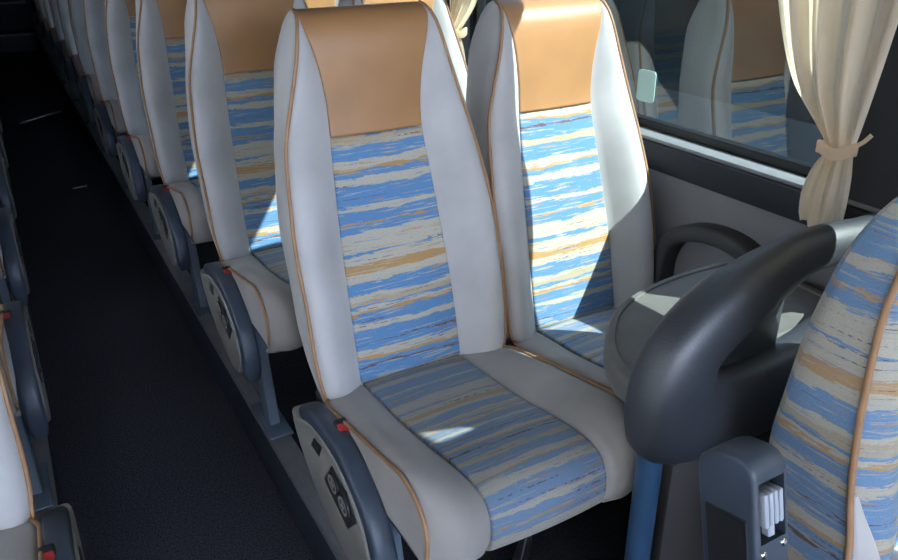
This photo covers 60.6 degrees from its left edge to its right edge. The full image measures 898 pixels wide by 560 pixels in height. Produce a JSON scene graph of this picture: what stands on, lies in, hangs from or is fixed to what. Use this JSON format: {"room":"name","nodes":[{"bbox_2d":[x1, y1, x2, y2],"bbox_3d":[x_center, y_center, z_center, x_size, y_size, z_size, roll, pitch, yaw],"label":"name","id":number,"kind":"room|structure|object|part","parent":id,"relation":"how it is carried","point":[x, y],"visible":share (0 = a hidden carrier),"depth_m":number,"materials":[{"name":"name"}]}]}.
{"room":"vehicle interior","nodes":[
{"label":"vehicle interior","id":0,"kind":"room"},
{"bbox_2d":[0,0,35,30],"bbox_3d":[-5.439,-3.140,9.437,2.388,0.550,0.650,-14,29,-26],"label":"floor","id":1,"kind":"structure","parent":0,"point":[12,16],"depth_m":9.20,"materials":[{"name":"carpet"}]},
{"bbox_2d":[0,1,25,3],"bbox_3d":[-5.286,-3.268,9.074,0.508,0.021,0.038,-14,29,-26],"label":"trim","id":2,"kind":"structure","parent":1,"relation":"attached to","point":[17,2],"depth_m":9.12,"materials":[{"name":"paint"}]},
{"bbox_2d":[0,29,37,52],"bbox_3d":[-5.166,-2.797,9.070,2.388,0.240,0.450,-14,29,-26],"label":"step","id":3,"kind":"structure","parent":0,"point":[23,42],"depth_m":8.93,"materials":[{"name":"carpet"}]},
{"bbox_2d":[0,32,33,36],"bbox_3d":[-5.062,-2.822,8.852,0.508,0.021,0.038,-14,29,-26],"label":"trim","id":4,"kind":"structure","parent":3,"relation":"attached to","point":[18,34],"depth_m":8.87,"materials":[{"name":"paint"}]},
{"bbox_2d":[0,50,314,559],"bbox_3d":[-1.821,-0.209,3.777,0.528,0.050,13.100,-14,29,-26],"label":"floor","id":5,"kind":"structure","parent":0,"point":[154,460],"depth_m":2.56,"materials":[{"name":"carpet"}]},
{"bbox_2d":[19,111,61,123],"bbox_3d":[-3.156,-1.261,5.946,0.012,0.012,0.413,8,27,18],"label":"paper strip","id":6,"kind":"object","parent":5,"relation":"on","point":[58,111],"visible":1,"depth_m":5.93,"materials":[{"name":"white paper"}]},
{"bbox_2d":[95,123,631,559],"bbox_3d":[-1.136,-0.480,4.079,1.010,0.170,13.100,-14,29,-26],"label":"floor","id":7,"kind":"structure","parent":0,"point":[599,532],"depth_m":1.71,"materials":[{"name":"carpet"}]},
{"bbox_2d":[33,0,49,56],"bbox_3d":[-3.891,-2.807,7.588,0.492,1.070,0.772,-14,29,-26],"label":"seat","id":8,"kind":"object","parent":7,"relation":"on","point":[37,17],"visible":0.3,"depth_m":7.46,"materials":[{"name":"leather"}]},
{"bbox_3d":[-3.984,-3.013,7.723,0.434,0.804,0.314,-14,29,-26],"label":"backrest","id":9,"kind":"part","parent":8,"relation":"part of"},
{"bbox_3d":[-4.045,-2.504,7.557,0.042,0.222,0.379,-14,29,-26],"label":"armrest","id":10,"kind":"part","parent":8,"relation":"part of","materials":[{"name":"plastic"}]},
{"bbox_2d":[37,0,57,68],"bbox_3d":[-3.506,-2.519,6.974,0.492,1.070,0.772,-14,29,-26],"label":"seat","id":11,"kind":"object","parent":7,"relation":"on","point":[43,26],"visible":0.24,"depth_m":6.87,"materials":[{"name":"leather"}]},
{"bbox_3d":[-3.599,-2.725,7.109,0.434,0.804,0.314,-14,29,-26],"label":"backrest","id":12,"kind":"part","parent":11,"relation":"part of","materials":[{"name":"grey leather"}]},
{"bbox_3d":[-3.659,-2.216,6.943,0.042,0.222,0.379,-14,29,-26],"label":"armrest","id":13,"kind":"part","parent":11,"relation":"part of","materials":[{"name":"plastic"}]},
{"bbox_2d":[44,18,49,30],"bbox_3d":[-3.430,-2.330,6.972,0.440,0.158,0.552,-14,29,-26],"label":"cushion","id":14,"kind":"object","parent":11,"relation":"on","point":[46,27],"depth_m":6.69,"materials":[{"name":"grey leather"}]},
{"bbox_2d":[42,0,67,83],"bbox_3d":[-3.121,-2.231,6.360,0.492,1.070,0.772,-14,29,-26],"label":"seat","id":15,"kind":"object","parent":7,"relation":"on","point":[51,38],"visible":0.29,"depth_m":6.28,"materials":[{"name":"leather"}]},
{"bbox_3d":[-3.214,-2.437,6.494,0.434,0.804,0.314,-14,29,-26],"label":"backrest","id":16,"kind":"part","parent":15,"relation":"part of","materials":[{"name":"grey leather"}]},
{"bbox_3d":[-3.274,-1.928,6.329,0.042,0.222,0.379,-14,29,-26],"label":"armrest","id":17,"kind":"part","parent":15,"relation":"part of","materials":[{"name":"plastic"}]},
{"bbox_2d":[51,27,58,42],"bbox_3d":[-3.045,-2.042,6.358,0.440,0.158,0.552,-14,29,-26],"label":"cushion","id":18,"kind":"object","parent":15,"relation":"on","point":[54,39],"depth_m":6.08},
{"bbox_2d":[48,0,79,101],"bbox_3d":[-2.736,-1.943,5.746,0.492,1.070,0.772,-14,29,-26],"label":"seat","id":19,"kind":"object","parent":7,"relation":"on","point":[60,50],"visible":0.24,"depth_m":5.71,"materials":[{"name":"leather"}]},
{"bbox_3d":[-2.829,-2.149,5.880,0.434,0.804,0.314,-14,29,-26],"label":"backrest","id":20,"kind":"part","parent":19,"relation":"part of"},
{"bbox_3d":[-2.889,-1.640,5.715,0.042,0.222,0.379,-14,29,-26],"label":"armrest","id":21,"kind":"part","parent":19,"relation":"part of","materials":[{"name":"plastic"}]},
{"bbox_2d":[60,39,69,57],"bbox_3d":[-2.660,-1.754,5.744,0.440,0.158,0.552,-14,29,-26],"label":"cushion","id":22,"kind":"object","parent":19,"relation":"on","point":[64,53],"depth_m":5.47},
{"bbox_2d":[57,0,87,123],"bbox_3d":[-2.350,-1.655,5.131,0.492,1.070,0.772,-14,29,-26],"label":"seat","id":23,"kind":"object","parent":7,"relation":"on","point":[72,67],"visible":0.32,"depth_m":5.11,"materials":[{"name":"leather"}]},
{"bbox_3d":[-2.444,-1.861,5.266,0.434,0.804,0.314,-14,29,-26],"label":"backrest","id":24,"kind":"part","parent":23,"relation":"part of","materials":[{"name":"grey leather"}]},
{"bbox_3d":[-2.504,-1.352,5.100,0.042,0.222,0.379,-14,29,-26],"label":"armrest","id":25,"kind":"part","parent":23,"relation":"part of","materials":[{"name":"plastic"}]},
{"bbox_2d":[72,54,83,76],"bbox_3d":[-2.275,-1.466,5.129,0.440,0.158,0.552,-14,29,-26],"label":"cushion","id":26,"kind":"object","parent":23,"relation":"on","point":[76,68],"depth_m":4.86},
{"bbox_2d":[68,0,104,151],"bbox_3d":[-1.965,-1.367,4.517,0.492,1.070,0.772,-14,29,-26],"label":"seat","id":27,"kind":"object","parent":7,"relation":"on","point":[87,88],"visible":0.31,"depth_m":4.50,"materials":[{"name":"leather"}]},
{"bbox_3d":[-2.059,-1.573,4.652,0.434,0.804,0.314,-14,29,-26],"label":"backrest","id":28,"kind":"part","parent":27,"relation":"part of","materials":[{"name":"grey leather"}]},
{"bbox_3d":[-2.119,-1.064,4.486,0.042,0.222,0.379,-14,29,-26],"label":"armrest","id":29,"kind":"part","parent":27,"relation":"part of","materials":[{"name":"plastic"}]},
{"bbox_2d":[86,74,101,101],"bbox_3d":[-1.890,-1.178,4.515,0.440,0.158,0.552,-14,29,-26],"label":"cushion","id":30,"kind":"object","parent":27,"relation":"on","point":[92,92],"depth_m":4.25,"materials":[{"name":"grey leather"}]},
{"bbox_2d":[83,0,128,188],"bbox_3d":[-1.580,-1.079,3.903,0.492,1.070,0.772,-14,29,-26],"label":"seat","id":31,"kind":"object","parent":7,"relation":"on","point":[109,122],"visible":0.35,"depth_m":3.88,"materials":[{"name":"leather"}]},
{"bbox_3d":[-1.673,-1.285,4.038,0.434,0.804,0.314,-14,29,-26],"label":"backrest","id":32,"kind":"part","parent":31,"relation":"part of","materials":[{"name":"grey leather"}]},
{"bbox_3d":[-1.734,-0.776,3.872,0.042,0.222,0.379,-14,29,-26],"label":"armrest","id":33,"kind":"part","parent":31,"relation":"part of","materials":[{"name":"plastic"}]},
{"bbox_2d":[105,99,126,134],"bbox_3d":[-1.505,-0.890,3.901,0.440,0.158,0.552,-14,29,-26],"label":"cushion","id":34,"kind":"object","parent":31,"relation":"on","point":[113,118],"depth_m":3.64,"materials":[{"name":"grey leather"}]},
{"bbox_3d":[-1.647,-0.634,3.865,0.028,0.300,0.130,-14,29,-26],"label":"leg","id":35,"kind":"part","parent":31,"relation":"part of","materials":[{"name":"paint"}]},
{"bbox_3d":[-1.631,-0.491,3.904,0.060,0.008,0.180,-14,29,-26],"label":"foot plate","id":36,"kind":"part","parent":31,"relation":"part of","materials":[{"name":"paint"}]},
{"bbox_2d":[105,0,161,240],"bbox_3d":[-1.195,-0.791,3.289,0.492,1.070,0.772,-14,29,-26],"label":"seat","id":37,"kind":"object","parent":7,"relation":"on","point":[135,151],"visible":0.42,"depth_m":3.27,"materials":[{"name":"leather"}]},
{"bbox_3d":[-1.344,-0.480,3.204,0.012,0.097,0.152,-14,29,-26],"label":"control plate","id":38,"kind":"part","parent":37,"relation":"part of","materials":[{"name":"black plastic"}]},
{"bbox_3d":[-1.288,-0.997,3.424,0.434,0.804,0.314,-14,29,-26],"label":"backrest","id":39,"kind":"part","parent":37,"relation":"part of","materials":[{"name":"grey leather"}]},
{"bbox_3d":[-1.313,-1.274,3.337,0.259,0.230,0.075,-14,29,-26],"label":"headrest panel","id":40,"kind":"part","parent":37,"relation":"part of","materials":[{"name":"beige leather"}]},
{"bbox_3d":[-1.349,-0.488,3.258,0.042,0.222,0.379,-14,29,-26],"label":"armrest","id":41,"kind":"part","parent":37,"relation":"part of","materials":[{"name":"plastic"}]},
{"bbox_3d":[-1.265,-0.918,3.418,0.234,0.479,0.135,-14,29,-26],"label":"panel","id":42,"kind":"part","parent":37,"relation":"part of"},
{"bbox_2d":[131,134,160,177],"bbox_3d":[-1.120,-0.602,3.287,0.440,0.158,0.552,-14,29,-26],"label":"cushion","id":43,"kind":"object","parent":37,"relation":"on","point":[142,152],"depth_m":3.03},
{"bbox_3d":[-1.262,-0.346,3.250,0.028,0.300,0.130,-14,29,-26],"label":"leg","id":44,"kind":"part","parent":37,"relation":"part of","materials":[{"name":"paint"}]},
{"bbox_3d":[-1.246,-0.203,3.289,0.060,0.008,0.180,-14,29,-26],"label":"foot plate","id":45,"kind":"part","parent":37,"relation":"part of","materials":[{"name":"paint"}]},
{"bbox_2d":[135,0,213,316],"bbox_3d":[-0.810,-0.503,2.675,0.492,1.070,0.772,-14,29,-26],"label":"seat","id":46,"kind":"object","parent":7,"relation":"on","point":[177,205],"visible":0.52,"depth_m":2.67,"materials":[{"name":"leather"}]},
{"bbox_3d":[-0.959,-0.193,2.590,0.012,0.097,0.152,-14,29,-26],"label":"control plate","id":47,"kind":"part","parent":46,"relation":"part of","materials":[{"name":"black plastic"}]},
{"bbox_3d":[-0.903,-0.709,2.809,0.434,0.804,0.314,-14,29,-26],"label":"backrest","id":48,"kind":"part","parent":46,"relation":"part of","materials":[{"name":"grey leather"}]},
{"bbox_3d":[-0.964,-0.200,2.644,0.042,0.222,0.379,-14,29,-26],"label":"armrest","id":49,"kind":"part","parent":46,"relation":"part of","materials":[{"name":"plastic"}]},
{"bbox_3d":[-0.928,-0.986,2.722,0.259,0.230,0.075,-14,29,-26],"label":"headrest panel","id":50,"kind":"part","parent":46,"relation":"part of","materials":[{"name":"beige leather"}]},
{"bbox_3d":[-0.880,-0.630,2.803,0.234,0.479,0.135,-14,29,-26],"label":"panel","id":51,"kind":"part","parent":46,"relation":"part of","materials":[{"name":"blue fabric"}]},
{"bbox_2d":[166,181,213,243],"bbox_3d":[-0.735,-0.314,2.673,0.440,0.158,0.552,-14,29,-26],"label":"cushion","id":52,"kind":"object","parent":46,"relation":"on","point":[185,199],"depth_m":2.42,"materials":[{"name":"grey leather"}]},
{"bbox_3d":[-0.876,-0.059,2.636,0.028,0.300,0.130,-14,29,-26],"label":"leg","id":53,"kind":"part","parent":46,"relation":"part of","materials":[{"name":"paint"}]},
{"bbox_3d":[-0.735,-0.310,2.676,0.226,0.118,0.542,-14,29,-26],"label":"cushion panel","id":54,"kind":"part","parent":46,"relation":"part of","materials":[{"name":"fabric"}]},
{"bbox_3d":[-0.861,0.085,2.675,0.060,0.008,0.180,-14,29,-26],"label":"foot plate","id":55,"kind":"part","parent":46,"relation":"part of","materials":[{"name":"paint"}]},
{"bbox_2d":[34,35,340,559],"bbox_3d":[-1.588,-0.362,3.851,0.030,0.158,13.100,-14,29,-26],"label":"trim","id":56,"kind":"structure","parent":7,"relation":"attached to","point":[309,530],"depth_m":2.41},
{"bbox_2d":[35,34,347,559],"bbox_3d":[-1.581,-0.443,3.817,0.054,0.018,13.100,-14,29,-26],"label":"platform","id":57,"kind":"structure","parent":7,"relation":"attached to","point":[292,456],"depth_m":2.19,"materials":[{"name":"grey plastic"}]},
{"bbox_2d":[184,0,307,439],"bbox_3d":[-0.425,-0.215,2.061,0.492,1.070,0.772,-14,29,-26],"label":"seat","id":58,"kind":"object","parent":7,"relation":"on","point":[231,45],"visible":0.56,"depth_m":2.07,"materials":[{"name":"leather"}]},
{"bbox_3d":[-0.574,0.096,1.976,0.012,0.097,0.152,-14,29,-26],"label":"control plate","id":59,"kind":"part","parent":58,"relation":"part of","materials":[{"name":"black plastic"}]},
{"bbox_3d":[-0.579,0.088,2.030,0.042,0.222,0.379,-14,29,-26],"label":"armrest","id":60,"kind":"part","parent":58,"relation":"part of","materials":[{"name":"plastic"}]},
{"bbox_3d":[-0.518,-0.421,2.195,0.434,0.804,0.314,-14,29,-26],"label":"backrest","id":61,"kind":"part","parent":58,"relation":"part of","materials":[{"name":"grey leather"}]},
{"bbox_3d":[-0.543,-0.698,2.108,0.259,0.230,0.075,-14,29,-26],"label":"headrest panel","id":62,"kind":"part","parent":58,"relation":"part of","materials":[{"name":"beige leather"}]},
{"bbox_3d":[-0.495,-0.342,2.189,0.234,0.479,0.135,-14,29,-26],"label":"panel","id":63,"kind":"part","parent":58,"relation":"part of","materials":[{"name":"fabric"}]},
{"bbox_2d":[223,255,302,352],"bbox_3d":[-0.350,-0.026,2.058,0.440,0.158,0.552,-14,29,-26],"label":"cushion","id":64,"kind":"object","parent":58,"relation":"on","point":[260,284],"depth_m":1.83,"materials":[{"name":"grey leather"}]},
{"bbox_3d":[-0.491,0.230,2.022,0.028,0.300,0.130,-14,29,-26],"label":"leg","id":65,"kind":"part","parent":58,"relation":"part of","materials":[{"name":"paint"}]},
{"bbox_3d":[-0.350,-0.022,2.062,0.226,0.118,0.542,-14,29,-26],"label":"cushion panel","id":66,"kind":"part","parent":58,"relation":"part of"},
{"bbox_3d":[-0.475,0.372,2.061,0.060,0.008,0.180,-14,29,-26],"label":"foot plate","id":67,"kind":"part","parent":58,"relation":"part of","materials":[{"name":"paint"}]},
{"bbox_2d":[306,0,338,7],"bbox_3d":[-0.406,-0.608,2.900,0.444,1.060,0.770,-14,29,-26],"label":"seat","id":68,"kind":"object","parent":7,"relation":"on","point":[311,3],"visible":0.02,"depth_m":2.94,"materials":[{"name":"beige leather"}]},
{"bbox_2d":[338,0,467,102],"bbox_3d":[-0.021,-0.320,2.285,0.444,1.060,0.770,-14,29,-26],"label":"seat","id":69,"kind":"object","parent":7,"relation":"on","point":[440,8],"visible":0.02,"depth_m":2.37,"materials":[{"name":"beige leather"}]},
{"bbox_3d":[-0.160,-0.793,2.325,0.259,0.230,0.075,-14,29,-26],"label":"headrest panel","id":70,"kind":"part","parent":69,"relation":"part of","materials":[{"name":"beige leather"}]},
{"bbox_2d":[274,0,636,559],"bbox_3d":[-0.040,0.073,1.447,0.492,1.070,0.772,-14,29,-26],"label":"seat","id":71,"kind":"object","parent":7,"relation":"on","point":[423,427],"visible":0.98,"depth_m":1.47,"materials":[{"name":"beige leather"}]},
{"bbox_3d":[-0.189,0.383,1.362,0.012,0.097,0.152,-14,29,-26],"label":"control plate","id":72,"kind":"part","parent":71,"relation":"part of","materials":[{"name":"black plastic"}]},
{"bbox_3d":[-0.194,0.376,1.415,0.042,0.222,0.379,-14,29,-26],"label":"armrest","id":73,"kind":"part","parent":71,"relation":"part of","materials":[{"name":"plastic"}]},
{"bbox_3d":[-0.158,-0.410,1.494,0.259,0.230,0.075,-14,29,-26],"label":"headrest panel","id":74,"kind":"part","parent":71,"relation":"part of","materials":[{"name":"beige leather"}]},
{"bbox_3d":[0.008,0.303,1.519,0.400,0.080,0.460,-14,29,-26],"label":"seat frame","id":75,"kind":"part","parent":71,"relation":"part of","materials":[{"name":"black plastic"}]},
{"bbox_3d":[-0.133,-0.133,1.581,0.434,0.804,0.314,-14,29,-26],"label":"backrest","id":76,"kind":"part","parent":71,"relation":"part of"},
{"bbox_3d":[-0.110,-0.054,1.575,0.234,0.479,0.135,-14,29,-26],"label":"panel","id":77,"kind":"part","parent":71,"relation":"part of","materials":[{"name":"fabric"}]},
{"bbox_3d":[-0.106,0.517,1.408,0.028,0.300,0.130,-14,29,-26],"label":"leg","id":78,"kind":"part","parent":71,"relation":"part of","materials":[{"name":"paint"}]},
{"bbox_2d":[329,347,636,559],"bbox_3d":[0.035,0.262,1.444,0.440,0.158,0.552,-14,29,-26],"label":"cushion","id":79,"kind":"object","parent":71,"relation":"on","point":[469,452],"depth_m":1.31,"materials":[{"name":"blue fabric"}]},
{"bbox_3d":[0.035,0.266,1.447,0.226,0.118,0.542,-14,29,-26],"label":"cushion panel","id":80,"kind":"part","parent":71,"relation":"part of","materials":[{"name":"fabric"}]},
{"bbox_2d":[512,535,531,559],"bbox_3d":[0.106,0.577,1.469,0.048,0.153,0.219,10,27,22],"label":"seat leg","id":81,"kind":"object","parent":7,"relation":"on","point":[522,552],"visible":0.73,"depth_m":1.53,"materials":[{"name":"black metal"}]},
{"bbox_2d":[466,0,655,390],"bbox_3d":[0.364,-0.032,1.671,0.444,1.060,0.770,-14,29,-26],"label":"seat","id":82,"kind":"object","parent":7,"relation":"on","point":[550,105],"visible":0.59,"depth_m":1.74,"materials":[{"name":"beige leather"}]},
{"bbox_3d":[0.226,-0.505,1.710,0.259,0.230,0.075,-14,29,-26],"label":"headrest panel","id":83,"kind":"part","parent":82,"relation":"part of","materials":[{"name":"beige leather"}]},
{"bbox_3d":[0.273,-0.148,1.791,0.234,0.479,0.135,-14,29,-26],"label":"panel","id":84,"kind":"part","parent":82,"relation":"part of","materials":[{"name":"fabric"}]},
{"bbox_2d":[516,307,617,387],"bbox_3d":[0.419,0.167,1.661,0.440,0.158,0.552,-14,29,-26],"label":"cushion","id":85,"kind":"object","parent":82,"relation":"on","point":[571,338],"depth_m":1.72,"materials":[{"name":"grey leather"}]},
{"bbox_3d":[0.419,0.172,1.664,0.226,0.118,0.542,-14,29,-26],"label":"cushion panel","id":86,"kind":"part","parent":82,"relation":"part of","materials":[{"name":"fabric"}]},
{"bbox_2d":[604,212,878,559],"bbox_3d":[0.489,0.224,1.475,0.622,0.764,0.344,-14,29,-26],"label":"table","id":87,"kind":"object","parent":7,"relation":"on","point":[698,360],"depth_m":1.22,"materials":[{"name":"plastic"}]},
{"bbox_2d":[698,197,897,559],"bbox_3d":[0.673,0.365,0.971,0.528,0.938,0.594,-14,29,-26],"label":"seat","id":88,"kind":"object","parent":7,"relation":"on","point":[824,484],"visible":1,"depth_m":1.00,"materials":[{"name":"fabric"}]},
{"bbox_3d":[0.372,0.444,1.012,0.005,0.321,0.141,-14,29,-26],"label":"plate","id":89,"kind":"part","parent":88,"relation":"part of","materials":[{"name":"black plastic"}]},
{"bbox_3d":[0.396,0.407,1.014,0.062,0.411,0.178,-14,29,-26],"label":"armrest","id":90,"kind":"part","parent":88,"relation":"part of","materials":[{"name":"plastic"}]},
{"bbox_3d":[0.395,0.287,0.957,0.034,0.065,0.033,-14,29,-26],"label":"recline lever","id":91,"kind":"part","parent":88,"relation":"part of","materials":[{"name":"white plastic"}]},
{"bbox_3d":[0.658,0.164,1.118,0.336,0.696,0.199,-14,29,-26],"label":"backrest","id":92,"kind":"part","parent":88,"relation":"part of","materials":[{"name":"fabric"}]},
{"bbox_2d":[891,546,897,559],"bbox_3d":[0.793,0.501,1.030,0.315,0.100,0.470,-14,29,-26],"label":"cushion","id":93,"kind":"object","parent":88,"relation":"on","point":[895,554],"depth_m":1.12,"materials":[{"name":"white leather"}]},
{"bbox_2d":[648,168,836,291],"bbox_3d":[-1.009,-1.499,4.380,0.120,2.350,14.200,-14,29,-26],"label":"wall","id":94,"kind":"structure","parent":0,"point":[677,202],"depth_m":1.77,"materials":[{"name":"plastic"}]},
{"bbox_2d":[446,0,473,67],"bbox_3d":[0.022,-1.170,2.494,0.102,0.953,0.230,-14,29,-26],"label":"pillar","id":95,"kind":"structure","parent":94,"relation":"attached to","point":[466,41],"depth_m":2.54,"materials":[{"name":"grey plastic"}]},
{"bbox_2d":[450,0,476,57],"bbox_3d":[0.046,-1.065,2.295,0.072,0.948,0.269,-14,29,-26],"label":"window curtain","id":96,"kind":"object","parent":95,"relation":"hanging from","point":[460,10],"visible":0.37,"depth_m":2.43,"materials":[{"name":"beige fabric"}]},
{"bbox_2d":[474,0,823,175],"bbox_3d":[0.468,-0.851,1.812,0.030,0.953,1.520,-14,29,-26],"label":"window","id":97,"kind":"structure","parent":94,"relation":"in","point":[724,81],"depth_m":1.73,"materials":[{"name":"clear glass"}]},
{"bbox_2d":[636,69,655,102],"bbox_3d":[0.496,-0.487,1.932,0.002,0.078,0.062,-14,29,-26],"label":"window sticker","id":98,"kind":"object","parent":97,"relation":"attached to","point":[646,84],"visible":1,"depth_m":1.93,"materials":[{"name":"green plastic"}]},
{"bbox_2d":[654,223,760,282],"bbox_3d":[0.608,-0.023,1.743,0.060,0.199,0.368,-14,29,-26],"label":"handrail","id":99,"kind":"object","parent":94,"relation":"attached to","point":[735,243],"depth_m":1.74,"materials":[{"name":"plastic"}]},
{"bbox_2d":[642,138,873,224],"bbox_3d":[-1.023,-1.481,4.380,0.112,0.065,14.200,-14,29,-26],"label":"wall panel","id":100,"kind":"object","parent":94,"relation":"attached to","point":[775,197],"depth_m":1.67,"materials":[{"name":"grey plastic"}]},
{"bbox_2d":[639,125,880,212],"bbox_3d":[-1.039,-1.511,4.355,0.059,0.010,14.200,-14,29,-26],"label":"trim","id":101,"kind":"structure","parent":94,"relation":"attached to","point":[768,171],"depth_m":1.69,"materials":[{"name":"metal"}]},
{"bbox_2d":[848,25,897,209],"bbox_3d":[0.845,-0.555,1.181,0.102,0.953,0.236,-14,29,-26],"label":"pillar","id":102,"kind":"structure","parent":94,"relation":"attached to","point":[874,180],"depth_m":1.37,"materials":[{"name":"black plastic"}]},
{"bbox_2d":[778,0,897,226],"bbox_3d":[0.657,-0.545,1.287,0.069,0.948,0.276,-14,29,-26],"label":"window curtain","id":103,"kind":"object","parent":102,"relation":"hanging from","point":[837,51],"visible":1,"depth_m":1.35,"materials":[{"name":"beige fabric"}]},
{"bbox_3d":[0.727,-0.243,1.348,0.030,0.028,0.008,2,25,5],"label":"tie cord","id":104,"kind":"part","parent":103,"relation":"part of","materials":[{"name":"beige fabric"}]},
{"bbox_3d":[-2.508,-0.137,3.380,1.010,0.170,13.100,-14,29,-26],"label":"floor","id":105,"kind":"structure","parent":0,"visible":0},
{"bbox_2d":[0,128,8,168],"bbox_3d":[-2.381,-0.886,3.510,0.492,1.070,0.772,-14,29,-26],"label":"seat","id":106,"kind":"object","parent":105,"relation":"on","point":[2,147],"visible":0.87,"depth_m":3.57,"materials":[{"name":"plastic"}]},
{"bbox_3d":[-2.164,-0.675,3.668,0.042,0.222,0.379,-14,29,-26],"label":"armrest","id":107,"kind":"part","parent":106,"relation":"part of","materials":[{"name":"plastic"}]},
{"bbox_2d":[0,152,16,221],"bbox_3d":[-1.996,-0.598,2.896,0.492,1.070,0.772,-14,29,-26],"label":"seat","id":108,"kind":"object","parent":105,"relation":"on","point":[6,196],"visible":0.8,"depth_m":2.93,"materials":[{"name":"plastic"}]},
{"bbox_2d":[0,207,29,304],"bbox_3d":[-1.611,-0.310,2.281,0.492,1.070,0.772,-14,29,-26],"label":"seat","id":109,"kind":"object","parent":105,"relation":"on","point":[13,276],"visible":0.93,"depth_m":2.33,"materials":[{"name":"plastic"}]},
{"bbox_2d":[0,246,5,279],"bbox_3d":[-1.576,-0.110,2.258,0.440,0.158,0.552,-14,29,-26],"label":"cushion","id":110,"kind":"object","parent":109,"relation":"on","point":[2,248],"depth_m":2.24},
{"bbox_3d":[-1.379,0.060,2.395,0.028,0.300,0.130,-14,29,-26],"label":"leg","id":111,"kind":"part","parent":109,"relation":"part of","materials":[{"name":"paint"}]},
{"bbox_3d":[-1.352,-0.101,2.405,0.012,0.097,0.152,-14,29,-26],"label":"control plate","id":112,"kind":"part","parent":109,"relation":"part of","materials":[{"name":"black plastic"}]},
{"bbox_2d":[0,300,52,511],"bbox_3d":[-1.226,-0.022,1.667,0.492,1.070,0.772,-14,29,-26],"label":"seat","id":113,"kind":"object","parent":105,"relation":"on","point":[19,356],"visible":0.98,"depth_m":1.73,"materials":[{"name":"plastic"}]},
{"bbox_2d":[0,307,20,417],"bbox_3d":[-1.191,0.178,1.644,0.440,0.158,0.552,-14,29,-26],"label":"cushion","id":114,"kind":"object","parent":113,"relation":"on","point":[10,362],"depth_m":1.68,"materials":[{"name":"grey leather"}]},
{"bbox_3d":[-1.008,0.189,1.825,0.042,0.222,0.379,-14,29,-26],"label":"armrest","id":115,"kind":"part","parent":113,"relation":"part of","materials":[{"name":"plastic"}]},
{"bbox_3d":[-0.994,0.348,1.780,0.028,0.300,0.130,-14,29,-26],"label":"leg","id":116,"kind":"part","parent":113,"relation":"part of","materials":[{"name":"paint"}]},
{"bbox_3d":[-0.967,0.187,1.790,0.012,0.097,0.152,-14,29,-26],"label":"control plate","id":117,"kind":"part","parent":113,"relation":"part of","materials":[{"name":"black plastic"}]},
{"bbox_3d":[-0.978,0.491,1.819,0.060,0.008,0.180,-14,29,-26],"label":"foot plate","id":118,"kind":"part","parent":113,"relation":"part of","materials":[{"name":"paint"}]},
{"bbox_2d":[11,294,55,522],"bbox_3d":[-2.063,-0.322,3.572,0.054,0.018,13.100,-14,29,-26],"label":"trim","id":119,"kind":"structure","parent":105,"relation":"attached to","point":[39,445],"depth_m":1.93,"materials":[{"name":"grey plastic"}]},
{"bbox_2d":[25,301,57,505],"bbox_3d":[-2.040,-0.332,3.582,0.004,0.010,13.100,-14,29,-26],"label":"trim","id":120,"kind":"structure","parent":119,"relation":"attached to","point":[47,443],"depth_m":1.88,"materials":[{"name":"metal"}]},
{"bbox_2d":[0,364,84,559],"bbox_3d":[-0.777,0.295,0.992,0.492,1.070,0.772,-14,29,-26],"label":"seat","id":121,"kind":"object","parent":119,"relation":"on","point":[56,536],"visible":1,"depth_m":1.17,"materials":[{"name":"beige leather"}]},
{"bbox_3d":[-0.911,0.099,1.106,0.434,0.804,0.314,-14,29,-26],"label":"backrest","id":122,"kind":"part","parent":121,"relation":"part of","materials":[{"name":"grey leather"}]},
{"bbox_2d":[0,522,37,559],"bbox_3d":[-0.743,0.494,0.969,0.440,0.158,0.552,-14,29,-26],"label":"cushion","id":123,"kind":"object","parent":121,"relation":"on","point":[18,540],"depth_m":1.15,"materials":[{"name":"grey leather"}]},
{"bbox_3d":[-0.560,0.505,1.150,0.042,0.222,0.379,-14,29,-26],"label":"armrest","id":124,"kind":"part","parent":121,"relation":"part of","materials":[{"name":"plastic"}]},
{"bbox_2d":[7,168,61,504],"bbox_3d":[-2.056,-0.245,3.613,0.030,0.158,13.100,-14,29,-26],"label":"trim","id":125,"kind":"structure","parent":105,"relation":"attached to","point":[28,303],"depth_m":2.13,"materials":[{"name":"grey plastic"}]}
]}

